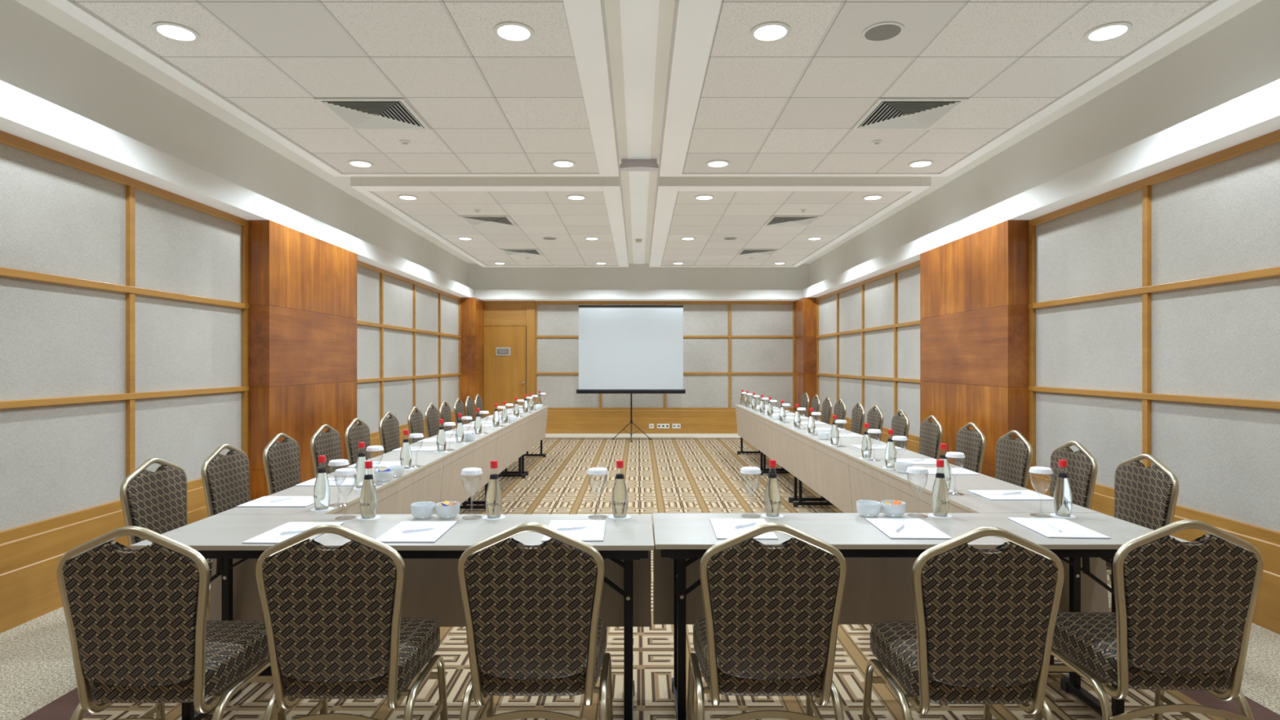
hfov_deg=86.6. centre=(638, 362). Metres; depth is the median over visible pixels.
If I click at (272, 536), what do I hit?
notepad
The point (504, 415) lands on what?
water bottle
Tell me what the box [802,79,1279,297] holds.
light
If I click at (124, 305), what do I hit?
wall
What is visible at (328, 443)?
banquet chair
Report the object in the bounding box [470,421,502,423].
notepad
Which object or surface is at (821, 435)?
sugar bowl
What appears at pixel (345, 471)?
wine glass
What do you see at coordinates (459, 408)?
banquet chair
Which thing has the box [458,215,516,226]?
grille
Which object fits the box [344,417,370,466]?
banquet chair
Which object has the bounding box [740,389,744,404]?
water bottle
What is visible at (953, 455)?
wine glass
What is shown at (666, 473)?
floor
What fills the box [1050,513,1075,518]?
coaster
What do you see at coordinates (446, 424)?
wine glass
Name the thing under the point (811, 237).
recessed light
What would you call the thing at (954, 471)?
notepad
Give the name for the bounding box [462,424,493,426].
notepad
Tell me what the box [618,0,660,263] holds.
trim
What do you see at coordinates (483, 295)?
trim
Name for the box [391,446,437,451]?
notepad
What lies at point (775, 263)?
recessed light
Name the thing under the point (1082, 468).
banquet chair
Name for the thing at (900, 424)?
banquet chair
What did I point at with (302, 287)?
column
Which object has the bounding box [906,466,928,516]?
wine glass
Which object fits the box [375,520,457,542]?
notepad
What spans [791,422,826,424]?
notepad
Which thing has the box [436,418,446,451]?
water bottle
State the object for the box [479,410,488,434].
wine glass
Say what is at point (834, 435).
water bottle
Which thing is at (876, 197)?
recessed light
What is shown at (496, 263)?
recessed light
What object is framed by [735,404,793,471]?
conference table
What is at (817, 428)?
notepad
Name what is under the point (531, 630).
banquet chair
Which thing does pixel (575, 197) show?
recessed light
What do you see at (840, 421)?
wine glass
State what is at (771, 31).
recessed light
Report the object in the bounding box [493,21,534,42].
recessed light
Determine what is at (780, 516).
coaster
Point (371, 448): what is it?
wine glass
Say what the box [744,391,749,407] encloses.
water bottle
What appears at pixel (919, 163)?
recessed light
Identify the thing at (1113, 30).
recessed light
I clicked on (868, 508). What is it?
sugar bowl
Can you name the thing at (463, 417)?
wine glass
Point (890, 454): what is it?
water bottle
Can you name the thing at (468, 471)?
wine glass
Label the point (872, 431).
wine glass
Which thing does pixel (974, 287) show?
column
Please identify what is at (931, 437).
banquet chair
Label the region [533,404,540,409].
sugar bowl
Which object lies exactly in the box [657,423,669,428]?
power socket
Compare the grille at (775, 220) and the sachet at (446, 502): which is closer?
the sachet at (446, 502)
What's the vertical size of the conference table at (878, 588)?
0.750 m
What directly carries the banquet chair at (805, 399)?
on the floor
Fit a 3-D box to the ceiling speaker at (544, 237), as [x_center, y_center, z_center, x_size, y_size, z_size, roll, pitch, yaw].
[-1.266,-1.760,9.650,0.216,0.010,0.216,0,0,0]
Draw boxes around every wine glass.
[328,458,349,505]
[333,467,357,519]
[365,445,383,485]
[408,433,423,467]
[443,422,455,450]
[460,467,482,517]
[461,416,472,442]
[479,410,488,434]
[497,405,505,426]
[586,467,608,516]
[740,466,761,515]
[782,403,790,422]
[796,407,805,429]
[811,412,821,435]
[835,419,846,447]
[866,429,881,461]
[892,435,907,471]
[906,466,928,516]
[945,451,964,495]
[1029,466,1053,517]
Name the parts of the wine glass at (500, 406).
paper lid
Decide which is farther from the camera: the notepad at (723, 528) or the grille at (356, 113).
the grille at (356, 113)
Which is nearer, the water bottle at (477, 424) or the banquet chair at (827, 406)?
the water bottle at (477, 424)
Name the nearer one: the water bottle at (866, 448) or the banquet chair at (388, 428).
the water bottle at (866, 448)
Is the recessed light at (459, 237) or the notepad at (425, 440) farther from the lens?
the recessed light at (459, 237)
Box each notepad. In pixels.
[236,496,314,506]
[241,521,343,543]
[294,477,355,486]
[346,461,400,467]
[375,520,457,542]
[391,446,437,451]
[417,438,456,442]
[444,431,475,434]
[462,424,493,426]
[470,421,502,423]
[497,411,523,413]
[541,520,605,542]
[709,518,777,539]
[773,413,795,415]
[785,416,808,418]
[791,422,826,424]
[814,427,844,431]
[829,433,863,437]
[851,444,902,448]
[865,518,952,539]
[896,458,936,464]
[926,467,979,475]
[967,489,1053,500]
[1007,517,1110,538]
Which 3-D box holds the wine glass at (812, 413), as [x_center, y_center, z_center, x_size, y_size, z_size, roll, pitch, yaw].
[1.582,0.547,6.042,0.090,0.204,0.088,0,0,0]
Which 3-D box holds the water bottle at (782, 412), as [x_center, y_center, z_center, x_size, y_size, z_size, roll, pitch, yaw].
[1.566,0.530,7.390,0.069,0.235,0.070,0,0,-34]
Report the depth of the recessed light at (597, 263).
12.01 m
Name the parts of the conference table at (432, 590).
leg, leg, apron rail, modesty panel, leg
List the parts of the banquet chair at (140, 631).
leg, backrest, leg, seat, leg, leg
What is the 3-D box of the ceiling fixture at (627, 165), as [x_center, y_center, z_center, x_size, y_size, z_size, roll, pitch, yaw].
[0.005,-1.893,6.482,0.370,0.095,0.155,0,0,0]
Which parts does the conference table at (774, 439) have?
leg, modesty panel, leg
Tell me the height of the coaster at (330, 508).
0.002 m
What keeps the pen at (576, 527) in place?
on the notepad at (594, 531)
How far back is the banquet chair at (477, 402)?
10.36 m
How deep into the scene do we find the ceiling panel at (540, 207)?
7.92 m
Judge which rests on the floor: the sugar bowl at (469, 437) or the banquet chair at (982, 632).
the banquet chair at (982, 632)
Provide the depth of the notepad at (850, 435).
5.91 m
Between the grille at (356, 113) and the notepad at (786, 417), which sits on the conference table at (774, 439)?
the notepad at (786, 417)
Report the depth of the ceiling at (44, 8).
4.97 m
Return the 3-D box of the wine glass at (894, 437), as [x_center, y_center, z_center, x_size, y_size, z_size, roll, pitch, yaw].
[1.570,0.547,4.082,0.090,0.204,0.088,0,0,0]
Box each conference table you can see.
[128,514,653,719]
[217,456,444,675]
[377,430,497,509]
[450,415,528,504]
[492,405,547,475]
[652,512,1189,719]
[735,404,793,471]
[755,413,840,502]
[789,428,919,512]
[847,453,1099,677]
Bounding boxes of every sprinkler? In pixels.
[399,139,410,144]
[871,139,882,144]
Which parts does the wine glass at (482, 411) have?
paper lid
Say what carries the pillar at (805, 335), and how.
attached to the wall at (1153, 306)
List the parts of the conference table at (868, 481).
modesty panel, leg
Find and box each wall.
[0,0,468,541]
[468,263,808,409]
[808,0,1279,542]
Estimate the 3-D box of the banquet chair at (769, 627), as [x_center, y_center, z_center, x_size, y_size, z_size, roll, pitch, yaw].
[0.410,0.944,2.290,0.496,0.913,0.492,0,0,0]
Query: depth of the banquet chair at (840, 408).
8.97 m
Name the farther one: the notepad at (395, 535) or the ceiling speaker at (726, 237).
the ceiling speaker at (726, 237)
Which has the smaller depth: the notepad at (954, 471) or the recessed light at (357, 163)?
the notepad at (954, 471)
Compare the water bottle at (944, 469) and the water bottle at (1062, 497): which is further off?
the water bottle at (944, 469)
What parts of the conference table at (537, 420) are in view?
leg, modesty panel, leg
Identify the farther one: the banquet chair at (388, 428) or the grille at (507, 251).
the grille at (507, 251)
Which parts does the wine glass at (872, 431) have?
paper lid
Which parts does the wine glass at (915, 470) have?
paper lid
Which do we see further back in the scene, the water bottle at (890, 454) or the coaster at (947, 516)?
the water bottle at (890, 454)
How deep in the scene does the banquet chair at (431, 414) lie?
8.00 m
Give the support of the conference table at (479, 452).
on the floor
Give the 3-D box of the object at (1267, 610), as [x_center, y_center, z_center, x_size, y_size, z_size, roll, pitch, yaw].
[3.329,1.165,5.230,0.062,0.469,14.860,0,0,0]
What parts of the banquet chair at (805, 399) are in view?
backrest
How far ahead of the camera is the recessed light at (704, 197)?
7.22 m
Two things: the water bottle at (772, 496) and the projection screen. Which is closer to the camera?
the water bottle at (772, 496)
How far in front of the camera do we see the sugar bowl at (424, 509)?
2.81 m
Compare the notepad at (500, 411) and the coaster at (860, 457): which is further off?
the notepad at (500, 411)
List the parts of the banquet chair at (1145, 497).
seat, leg, backrest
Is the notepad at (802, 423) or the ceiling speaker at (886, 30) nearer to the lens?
the ceiling speaker at (886, 30)
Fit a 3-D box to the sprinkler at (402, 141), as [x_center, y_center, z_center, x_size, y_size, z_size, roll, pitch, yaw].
[-1.866,-1.754,5.420,0.084,0.021,0.084,0,0,0]
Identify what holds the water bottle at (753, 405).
on the coaster
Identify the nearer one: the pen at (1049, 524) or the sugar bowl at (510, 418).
the pen at (1049, 524)
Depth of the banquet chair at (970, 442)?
5.44 m
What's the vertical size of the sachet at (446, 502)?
0.026 m
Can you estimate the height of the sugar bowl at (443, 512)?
0.058 m
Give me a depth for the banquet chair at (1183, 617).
2.12 m
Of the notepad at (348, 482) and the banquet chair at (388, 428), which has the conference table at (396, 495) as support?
the notepad at (348, 482)
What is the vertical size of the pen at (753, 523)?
0.010 m
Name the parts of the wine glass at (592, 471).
paper lid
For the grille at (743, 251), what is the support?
attached to the ceiling panel at (740, 206)
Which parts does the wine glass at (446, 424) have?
paper lid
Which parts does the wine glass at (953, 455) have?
paper lid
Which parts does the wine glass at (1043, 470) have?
paper lid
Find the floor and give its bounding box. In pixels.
[0,433,1279,719]
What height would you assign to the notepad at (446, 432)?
0.006 m
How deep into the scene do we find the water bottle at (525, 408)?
8.65 m
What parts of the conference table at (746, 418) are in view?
leg, modesty panel, leg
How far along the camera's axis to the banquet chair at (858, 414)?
8.23 m
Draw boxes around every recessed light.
[151,21,200,42]
[347,160,373,168]
[396,194,418,200]
[457,236,472,239]
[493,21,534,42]
[493,262,506,264]
[551,160,575,168]
[566,194,586,200]
[584,236,599,239]
[595,262,607,264]
[671,262,684,264]
[680,236,695,239]
[693,194,714,200]
[705,160,729,168]
[749,21,791,42]
[773,262,786,264]
[806,236,822,239]
[862,194,883,200]
[907,160,933,168]
[1083,21,1133,42]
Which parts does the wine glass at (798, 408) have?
paper lid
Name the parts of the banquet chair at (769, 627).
leg, leg, seat, backrest, leg, leg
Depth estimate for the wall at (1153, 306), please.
4.49 m
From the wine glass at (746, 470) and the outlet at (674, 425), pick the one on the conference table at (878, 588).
the wine glass at (746, 470)
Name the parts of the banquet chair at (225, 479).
frame, backrest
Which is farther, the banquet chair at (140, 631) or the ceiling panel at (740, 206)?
the ceiling panel at (740, 206)
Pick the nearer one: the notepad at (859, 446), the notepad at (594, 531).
the notepad at (594, 531)
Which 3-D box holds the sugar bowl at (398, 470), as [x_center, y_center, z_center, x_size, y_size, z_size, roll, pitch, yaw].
[-1.385,0.621,3.860,0.099,0.058,0.099,0,0,0]
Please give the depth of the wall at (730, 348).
13.39 m
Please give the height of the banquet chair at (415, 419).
0.913 m
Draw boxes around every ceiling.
[14,0,1262,263]
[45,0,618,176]
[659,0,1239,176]
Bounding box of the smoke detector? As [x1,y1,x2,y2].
[635,239,641,243]
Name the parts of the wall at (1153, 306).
fabric panel, fabric panel, fabric panel, fabric panel, fabric panel, fabric panel, fabric panel, fabric panel, fabric panel, fabric panel, fabric panel, fabric panel, fabric panel, fabric panel, fabric panel, fabric panel, fabric panel, fabric panel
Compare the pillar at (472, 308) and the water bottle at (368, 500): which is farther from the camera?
the pillar at (472, 308)
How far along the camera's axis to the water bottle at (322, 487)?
2.98 m
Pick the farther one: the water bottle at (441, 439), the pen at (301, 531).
the water bottle at (441, 439)
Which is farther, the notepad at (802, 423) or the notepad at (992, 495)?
the notepad at (802, 423)
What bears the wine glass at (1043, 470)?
on the conference table at (878, 588)
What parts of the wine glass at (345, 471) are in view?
paper lid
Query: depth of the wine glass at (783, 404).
7.29 m
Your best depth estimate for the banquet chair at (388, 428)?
6.63 m
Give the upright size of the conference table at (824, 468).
0.750 m
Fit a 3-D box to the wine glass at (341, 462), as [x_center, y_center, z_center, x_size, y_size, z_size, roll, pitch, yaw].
[-1.365,0.547,3.088,0.090,0.204,0.088,0,0,0]
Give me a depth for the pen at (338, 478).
3.69 m
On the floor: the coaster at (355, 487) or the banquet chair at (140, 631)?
the banquet chair at (140, 631)
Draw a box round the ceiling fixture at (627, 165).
[619,159,658,171]
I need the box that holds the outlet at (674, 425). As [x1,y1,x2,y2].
[672,423,680,428]
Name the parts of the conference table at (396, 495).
modesty panel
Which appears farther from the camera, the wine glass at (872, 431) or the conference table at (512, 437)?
the conference table at (512, 437)
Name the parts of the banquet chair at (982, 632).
leg, leg, seat, leg, backrest, leg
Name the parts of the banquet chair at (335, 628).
leg, leg, backrest, seat, leg, leg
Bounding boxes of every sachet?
[440,500,449,506]
[892,499,901,504]
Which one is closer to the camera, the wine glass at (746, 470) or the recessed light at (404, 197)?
the wine glass at (746, 470)
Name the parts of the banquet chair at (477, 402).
frame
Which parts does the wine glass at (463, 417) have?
paper lid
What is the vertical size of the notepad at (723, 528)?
0.006 m
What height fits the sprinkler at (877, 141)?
0.021 m
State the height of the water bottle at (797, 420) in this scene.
0.235 m
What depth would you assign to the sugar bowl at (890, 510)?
2.83 m
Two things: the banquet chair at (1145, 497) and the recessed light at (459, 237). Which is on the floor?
the banquet chair at (1145, 497)
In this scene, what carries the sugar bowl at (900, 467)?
on the conference table at (868, 481)
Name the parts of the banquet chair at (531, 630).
leg, leg, backrest, seat, leg, leg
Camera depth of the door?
13.36 m
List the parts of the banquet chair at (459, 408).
backrest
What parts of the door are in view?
plate, frame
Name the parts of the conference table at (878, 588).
leg, leg, modesty panel, apron rail, leg, leg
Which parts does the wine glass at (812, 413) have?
paper lid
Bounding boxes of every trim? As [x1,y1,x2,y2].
[0,80,475,297]
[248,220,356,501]
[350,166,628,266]
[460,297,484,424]
[475,289,802,301]
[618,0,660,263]
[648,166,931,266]
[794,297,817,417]
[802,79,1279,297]
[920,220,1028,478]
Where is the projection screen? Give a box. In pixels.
[576,303,685,441]
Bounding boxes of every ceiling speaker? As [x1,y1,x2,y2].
[542,236,557,239]
[722,236,737,239]
[861,21,904,42]
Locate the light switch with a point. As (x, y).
(651, 425)
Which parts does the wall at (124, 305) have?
fabric panel, fabric panel, fabric panel, fabric panel, fabric panel, fabric panel, fabric panel, fabric panel, fabric panel, fabric panel, fabric panel, fabric panel, fabric panel, fabric panel, fabric panel, fabric panel, fabric panel, fabric panel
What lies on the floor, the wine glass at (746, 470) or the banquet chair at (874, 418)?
the banquet chair at (874, 418)
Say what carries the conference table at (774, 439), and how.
on the floor
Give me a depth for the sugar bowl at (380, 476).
3.68 m
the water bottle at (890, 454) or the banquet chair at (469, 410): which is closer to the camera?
the water bottle at (890, 454)
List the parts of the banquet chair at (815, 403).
backrest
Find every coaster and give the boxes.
[310,506,333,511]
[351,486,362,489]
[356,515,380,520]
[482,515,505,519]
[608,514,631,519]
[761,513,783,518]
[859,457,873,459]
[928,513,951,518]
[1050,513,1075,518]
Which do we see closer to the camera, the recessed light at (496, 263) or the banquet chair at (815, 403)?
the banquet chair at (815, 403)
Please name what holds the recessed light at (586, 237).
attached to the ceiling panel at (540, 207)
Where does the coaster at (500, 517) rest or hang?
on the conference table at (432, 590)
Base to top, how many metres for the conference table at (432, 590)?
0.750 m
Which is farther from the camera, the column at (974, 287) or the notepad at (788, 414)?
the notepad at (788, 414)
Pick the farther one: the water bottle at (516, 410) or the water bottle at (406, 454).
the water bottle at (516, 410)
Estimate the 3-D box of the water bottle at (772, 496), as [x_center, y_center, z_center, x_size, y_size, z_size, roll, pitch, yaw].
[0.566,0.530,2.870,0.069,0.235,0.070,0,0,-20]
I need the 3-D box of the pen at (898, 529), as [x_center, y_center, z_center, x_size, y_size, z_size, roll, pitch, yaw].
[1.011,0.639,2.622,0.009,0.010,0.126,0,0,34]
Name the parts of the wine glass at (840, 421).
paper lid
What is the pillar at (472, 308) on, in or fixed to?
attached to the wall at (124, 305)
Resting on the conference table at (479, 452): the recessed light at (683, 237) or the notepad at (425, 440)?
the notepad at (425, 440)
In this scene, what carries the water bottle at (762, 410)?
on the coaster
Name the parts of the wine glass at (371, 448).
paper lid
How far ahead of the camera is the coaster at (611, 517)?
2.84 m
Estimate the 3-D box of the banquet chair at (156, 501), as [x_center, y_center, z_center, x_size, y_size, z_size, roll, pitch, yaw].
[-2.242,0.944,3.450,0.492,0.913,0.496,0,0,1]
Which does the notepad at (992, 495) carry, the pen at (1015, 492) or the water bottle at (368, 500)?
the pen at (1015, 492)
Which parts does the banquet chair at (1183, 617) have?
leg, leg, seat, leg, backrest, leg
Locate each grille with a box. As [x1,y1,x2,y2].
[314,97,431,129]
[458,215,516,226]
[499,248,542,255]
[736,248,780,255]
[763,215,822,226]
[851,97,968,129]
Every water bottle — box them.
[313,455,330,509]
[354,441,368,488]
[360,460,377,518]
[400,430,411,468]
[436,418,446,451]
[455,413,464,442]
[474,408,481,435]
[485,460,502,517]
[493,403,499,426]
[501,401,507,422]
[513,397,519,417]
[522,394,528,413]
[528,393,533,410]
[537,391,542,404]
[611,460,627,517]
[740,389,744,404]
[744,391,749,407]
[751,392,756,409]
[759,395,764,413]
[764,459,781,515]
[767,396,773,416]
[779,400,786,421]
[793,404,800,427]
[807,408,815,433]
[830,414,839,444]
[861,423,871,457]
[884,429,896,467]
[931,459,949,515]
[936,443,951,489]
[1053,459,1072,516]
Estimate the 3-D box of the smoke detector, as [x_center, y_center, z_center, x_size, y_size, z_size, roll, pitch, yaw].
[0.000,-1.911,10.700,0.104,0.054,0.104,0,0,0]
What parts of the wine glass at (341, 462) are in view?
paper lid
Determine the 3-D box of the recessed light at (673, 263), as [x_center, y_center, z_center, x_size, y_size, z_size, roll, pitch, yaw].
[0.702,-1.757,12.050,0.216,0.020,0.216,0,0,0]
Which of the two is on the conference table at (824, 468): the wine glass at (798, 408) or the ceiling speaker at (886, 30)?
the wine glass at (798, 408)
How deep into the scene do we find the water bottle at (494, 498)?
2.82 m
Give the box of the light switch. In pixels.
[648,423,653,428]
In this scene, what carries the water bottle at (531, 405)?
on the coaster
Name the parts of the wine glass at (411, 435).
paper lid, glass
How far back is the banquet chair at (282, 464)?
4.62 m
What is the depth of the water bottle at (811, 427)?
6.11 m
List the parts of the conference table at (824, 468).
leg, modesty panel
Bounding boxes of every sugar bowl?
[374,469,393,481]
[386,465,404,477]
[410,501,435,519]
[435,501,459,519]
[463,432,475,440]
[507,415,516,421]
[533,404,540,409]
[771,413,779,419]
[817,431,830,439]
[856,500,880,517]
[880,500,905,517]
[894,462,912,473]
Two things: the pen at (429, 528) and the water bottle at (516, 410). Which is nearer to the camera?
the pen at (429, 528)
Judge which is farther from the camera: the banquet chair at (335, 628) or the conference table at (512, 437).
the conference table at (512, 437)
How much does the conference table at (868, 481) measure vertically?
0.750 m
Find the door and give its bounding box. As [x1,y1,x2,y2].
[484,322,526,417]
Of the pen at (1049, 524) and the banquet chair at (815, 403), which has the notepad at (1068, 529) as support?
the pen at (1049, 524)
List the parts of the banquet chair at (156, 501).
backrest, leg, seat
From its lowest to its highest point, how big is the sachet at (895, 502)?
0.022 m
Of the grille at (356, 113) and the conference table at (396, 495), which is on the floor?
the conference table at (396, 495)
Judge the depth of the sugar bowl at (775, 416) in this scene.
7.66 m
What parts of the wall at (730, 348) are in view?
over door panel, fabric panel, fabric panel, fabric panel, fabric panel, fabric panel, panel frame, fabric panel, fabric panel, fabric panel, fabric panel, fabric panel, fabric panel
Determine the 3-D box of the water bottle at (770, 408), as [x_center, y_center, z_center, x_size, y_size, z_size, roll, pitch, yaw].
[1.570,0.530,8.100,0.070,0.235,0.069,0,0,35]
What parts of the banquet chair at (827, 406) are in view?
backrest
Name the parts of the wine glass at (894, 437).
paper lid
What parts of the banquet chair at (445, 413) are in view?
frame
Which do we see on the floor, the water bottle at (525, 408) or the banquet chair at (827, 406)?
the banquet chair at (827, 406)
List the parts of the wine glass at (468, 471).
paper lid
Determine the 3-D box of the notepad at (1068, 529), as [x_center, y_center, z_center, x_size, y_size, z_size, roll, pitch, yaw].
[1.635,0.647,2.660,0.224,0.006,0.312,0,0,3]
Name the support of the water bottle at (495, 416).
on the coaster
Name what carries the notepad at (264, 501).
on the conference table at (396, 495)
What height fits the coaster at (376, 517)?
0.002 m
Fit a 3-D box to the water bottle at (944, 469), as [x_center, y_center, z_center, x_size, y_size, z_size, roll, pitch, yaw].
[1.545,0.530,3.440,0.069,0.235,0.070,0,0,-41]
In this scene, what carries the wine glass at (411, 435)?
on the conference table at (396, 495)
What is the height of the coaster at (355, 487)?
0.002 m
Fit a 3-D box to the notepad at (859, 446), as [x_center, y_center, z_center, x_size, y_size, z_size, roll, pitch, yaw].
[1.815,0.647,5.185,0.312,0.006,0.224,0,0,0]
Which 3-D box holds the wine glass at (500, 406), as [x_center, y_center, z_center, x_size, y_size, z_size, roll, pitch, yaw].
[-1.392,0.547,6.878,0.090,0.204,0.088,0,0,0]
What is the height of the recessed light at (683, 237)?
0.020 m
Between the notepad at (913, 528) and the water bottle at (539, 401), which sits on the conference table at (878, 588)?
the notepad at (913, 528)
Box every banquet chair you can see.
[56,525,286,719]
[120,457,212,620]
[200,444,249,584]
[255,524,448,719]
[262,432,300,495]
[310,424,342,478]
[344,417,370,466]
[378,411,399,454]
[407,406,424,444]
[424,403,439,438]
[439,400,452,431]
[453,397,465,427]
[457,522,613,719]
[465,395,474,423]
[474,394,483,418]
[686,522,847,719]
[800,392,809,417]
[810,394,820,420]
[821,396,832,424]
[833,399,846,429]
[850,402,865,435]
[862,526,1064,719]
[866,404,883,440]
[890,409,909,448]
[919,415,942,459]
[955,422,986,473]
[995,430,1032,488]
[1033,519,1263,719]
[1049,440,1097,509]
[1106,453,1178,612]
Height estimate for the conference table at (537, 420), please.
0.750 m
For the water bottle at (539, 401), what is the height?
0.235 m
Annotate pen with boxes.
[271,496,294,502]
[280,529,306,534]
[328,478,345,481]
[402,527,435,533]
[555,526,586,530]
[734,522,756,528]
[895,524,904,532]
[1001,491,1022,494]
[1047,523,1061,532]
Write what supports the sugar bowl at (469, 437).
on the conference table at (479, 452)
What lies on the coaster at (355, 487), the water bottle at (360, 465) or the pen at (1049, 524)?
the water bottle at (360, 465)
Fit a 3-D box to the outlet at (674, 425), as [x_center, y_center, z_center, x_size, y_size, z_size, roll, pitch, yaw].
[0.743,1.252,13.333,0.165,0.090,0.010,0,0,0]
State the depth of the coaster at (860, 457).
4.58 m
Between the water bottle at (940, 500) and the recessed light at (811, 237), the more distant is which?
the recessed light at (811, 237)
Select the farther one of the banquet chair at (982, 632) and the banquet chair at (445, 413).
the banquet chair at (445, 413)
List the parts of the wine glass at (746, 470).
paper lid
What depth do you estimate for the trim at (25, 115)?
4.52 m
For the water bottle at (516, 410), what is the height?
0.235 m
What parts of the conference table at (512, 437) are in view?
modesty panel, leg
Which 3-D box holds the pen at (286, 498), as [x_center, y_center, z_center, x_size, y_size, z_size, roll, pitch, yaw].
[-1.659,0.639,3.169,0.009,0.010,0.126,0,0,24]
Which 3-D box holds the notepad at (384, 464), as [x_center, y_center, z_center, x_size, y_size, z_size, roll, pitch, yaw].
[-1.648,0.647,4.309,0.312,0.006,0.224,0,0,-2]
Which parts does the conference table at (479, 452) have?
modesty panel, leg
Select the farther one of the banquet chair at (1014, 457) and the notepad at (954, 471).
the banquet chair at (1014, 457)
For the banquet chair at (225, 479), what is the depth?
3.99 m
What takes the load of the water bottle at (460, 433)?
on the coaster
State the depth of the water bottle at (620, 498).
2.83 m
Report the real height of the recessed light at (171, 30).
0.020 m

